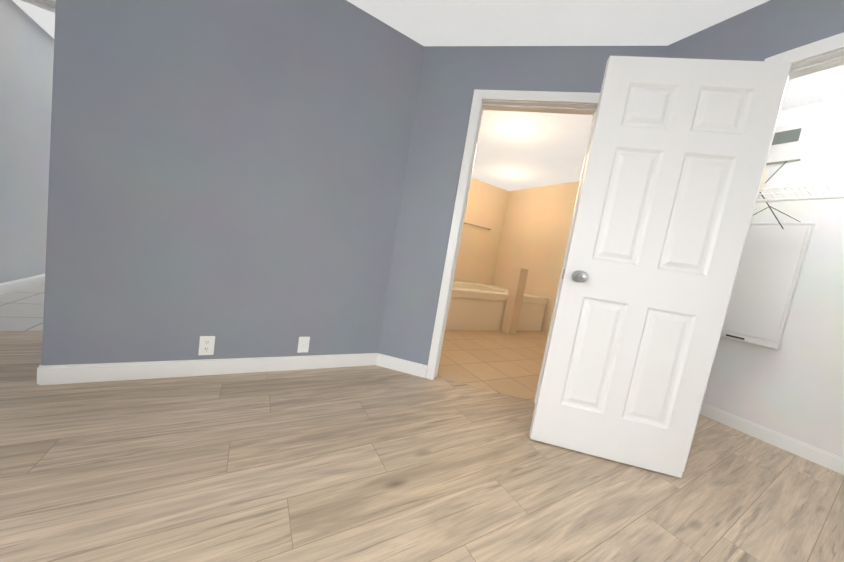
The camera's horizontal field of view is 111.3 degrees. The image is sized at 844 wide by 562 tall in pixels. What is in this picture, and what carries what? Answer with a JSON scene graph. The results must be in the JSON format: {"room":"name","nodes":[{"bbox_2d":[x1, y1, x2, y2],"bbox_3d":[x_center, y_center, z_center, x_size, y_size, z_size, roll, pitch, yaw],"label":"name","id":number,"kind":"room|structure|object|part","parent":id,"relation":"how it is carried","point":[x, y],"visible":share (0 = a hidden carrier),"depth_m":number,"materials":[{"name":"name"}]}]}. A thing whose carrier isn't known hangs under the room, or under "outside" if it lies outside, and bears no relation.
{"room":"bedroom","nodes":[
{"label":"bedroom","id":0,"kind":"room"},
{"bbox_2d":[0,283,44,330],"bbox_3d":[-3.658,-0.031,4.445,2.700,0.050,5.330,6,6,-30],"label":"floor","id":1,"kind":"structure","parent":0,"point":[22,310],"depth_m":2.28,"materials":[{"name":"beige tile"}]},
{"bbox_2d":[0,0,53,282],"bbox_3d":[-4.366,-1.348,3.758,0.150,2.440,5.330,6,6,-30],"label":"wall","id":2,"kind":"structure","parent":0,"point":[26,58],"depth_m":2.62,"materials":[{"name":"grey paint"}]},
{"bbox_2d":[0,274,44,294],"bbox_3d":[-4.446,-0.179,3.861,0.030,0.097,5.210,6,6,-30],"label":"baseboard","id":3,"kind":"structure","parent":2,"relation":"attached to","point":[6,287],"depth_m":2.74,"materials":[{"name":"white wood"}]},
{"bbox_2d":[22,0,55,12],"bbox_3d":[-2.538,-0.696,1.745,0.851,2.114,0.153,6,6,-30],"label":"door frame","id":4,"kind":"structure","parent":2,"relation":"attached to","point":[50,5],"depth_m":1.71,"materials":[{"name":"white wood"}]},
{"bbox_2d":[42,0,423,364],"bbox_3d":[-1.147,-0.670,2.131,1.780,2.440,0.830,6,6,-30],"label":"wall bump-out","id":5,"kind":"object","parent":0,"point":[229,175],"visible":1,"depth_m":1.66,"materials":[{"name":"grey paint"}]},
{"bbox_2d":[198,336,214,354],"bbox_3d":[-1.307,0.393,1.750,0.075,0.120,0.009,6,6,-30],"label":"electrical outlet","id":6,"kind":"object","parent":5,"relation":"attached to","point":[206,345],"visible":1,"depth_m":1.75,"materials":[{"name":"white plastic"}]},
{"bbox_2d":[297,337,309,352],"bbox_3d":[-0.832,0.449,2.027,0.072,0.115,0.017,6,6,-30],"label":"electrical outlet","id":7,"kind":"object","parent":5,"relation":"attached to","point":[303,344],"visible":1,"depth_m":2.03,"materials":[{"name":"white plastic"}]},
{"bbox_2d":[0,331,843,561],"bbox_3d":[0.476,1.041,0.224,5.700,0.050,6.300,6,6,-30],"label":"floor","id":8,"kind":"structure","parent":0,"point":[373,463],"depth_m":1.21,"materials":[{"name":"brown wood"}]},
{"bbox_2d":[37,364,75,384],"bbox_3d":[-2.089,0.406,1.736,0.040,0.097,0.690,6,6,-30],"label":"baseboard","id":9,"kind":"structure","parent":8,"relation":"on","point":[46,374],"depth_m":1.44,"materials":[{"name":"white wood"}]},
{"bbox_2d":[12,0,843,190],"bbox_3d":[-0.023,-1.795,2.516,6.650,0.060,11.630,6,6,-30],"label":"ceiling","id":10,"kind":"structure","parent":0,"point":[515,150],"depth_m":1.87,"materials":[{"name":"white paint"}]},
{"bbox_2d":[454,178,508,284],"bbox_3d":[0.143,-0.739,5.080,3.410,2.440,0.120,6,6,-30],"label":"wall","id":11,"kind":"structure","parent":0,"point":[479,246],"depth_m":5.54,"materials":[{"name":"beige paint"}]},
{"bbox_2d":[437,330,547,401],"bbox_3d":[0.783,0.729,3.755,3.349,0.001,3.448,6,6,-30],"label":"floor","id":12,"kind":"structure","parent":0,"point":[499,361],"depth_m":2.91,"materials":[{"name":"beige tile"}]},
{"bbox_2d":[445,280,547,330],"bbox_3d":[0.465,0.323,4.592,2.892,0.560,1.332,6,6,-30],"label":"deck","id":13,"kind":"object","parent":12,"relation":"on","point":[476,306],"visible":0.42,"depth_m":4.16,"materials":[{"name":"beige plastic"}]},
{"bbox_2d":[501,267,528,333],"bbox_3d":[1.349,0.288,4.208,0.160,0.970,0.155,6,6,-30],"label":"column","id":14,"kind":"structure","parent":12,"relation":"on","point":[515,295],"depth_m":4.15,"materials":[{"name":"beige paint"}]},
{"bbox_2d":[378,46,666,371],"bbox_3d":[0.623,-0.379,2.104,1.646,2.440,0.120,10,5,13],"label":"wall","id":15,"kind":"structure","parent":0,"point":[451,78],"depth_m":2.13,"materials":[{"name":"grey paint"}]},
{"bbox_2d":[426,89,599,403],"bbox_3d":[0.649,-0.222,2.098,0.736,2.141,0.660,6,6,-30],"label":"door frame","id":16,"kind":"structure","parent":15,"relation":"attached to","point":[584,103],"depth_m":2.06,"materials":[{"name":"white wood"}]},
{"bbox_2d":[492,181,579,332],"bbox_3d":[2.330,-0.333,4.556,0.120,2.440,3.050,6,6,-30],"label":"wall","id":17,"kind":"structure","parent":0,"point":[535,229],"depth_m":5.01,"materials":[{"name":"beige paint"}]},
{"bbox_2d":[665,0,843,60],"bbox_3d":[2.358,0.086,0.175,0.120,2.440,4.620,6,6,-30],"label":"wall","id":18,"kind":"structure","parent":0,"point":[765,30],"depth_m":1.42,"materials":[{"name":"grey paint"}]},
{"bbox_2d":[529,56,791,477],"bbox_3d":[1.157,-0.050,1.491,0.776,2.062,0.169,10,5,10],"label":"closet door","id":19,"kind":"structure","parent":18,"relation":"in","point":[676,160],"depth_m":1.47,"materials":[{"name":"white painted wood"},{"name":"brushed nickel"}]},
{"bbox_3d":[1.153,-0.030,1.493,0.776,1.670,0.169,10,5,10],"label":"knob","id":20,"kind":"part","parent":19,"relation":"part of","materials":[{"name":"silver metal"}]},
{"bbox_2d":[683,32,843,471],"bbox_3d":[1.783,0.049,1.152,0.153,2.144,0.901,6,6,-30],"label":"door frame","id":21,"kind":"structure","parent":18,"relation":"attached to","point":[818,56],"depth_m":1.32,"materials":[{"name":"white wood"}]},
{"bbox_2d":[703,97,843,457],"bbox_3d":[2.788,-0.012,1.949,0.120,2.440,1.970,6,6,-30],"label":"wall","id":22,"kind":"structure","parent":0,"point":[793,387],"depth_m":2.01,"materials":[{"name":"white paint"}]},
{"bbox_2d":[700,403,843,474],"bbox_3d":[2.544,1.133,2.024,0.014,0.097,1.730,6,6,-30],"label":"baseboard","id":23,"kind":"structure","parent":22,"relation":"attached to","point":[833,462],"depth_m":2.05,"materials":[{"name":"white wood"}]},
{"bbox_2d":[721,120,843,348],"bbox_3d":[2.589,0.033,1.843,0.320,2.308,1.727,6,6,-30],"label":"closet shelf","id":24,"kind":"object","parent":22,"relation":"attached to","point":[767,279],"visible":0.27,"depth_m":1.93,"materials":[{"name":"white metal"}]}
]}

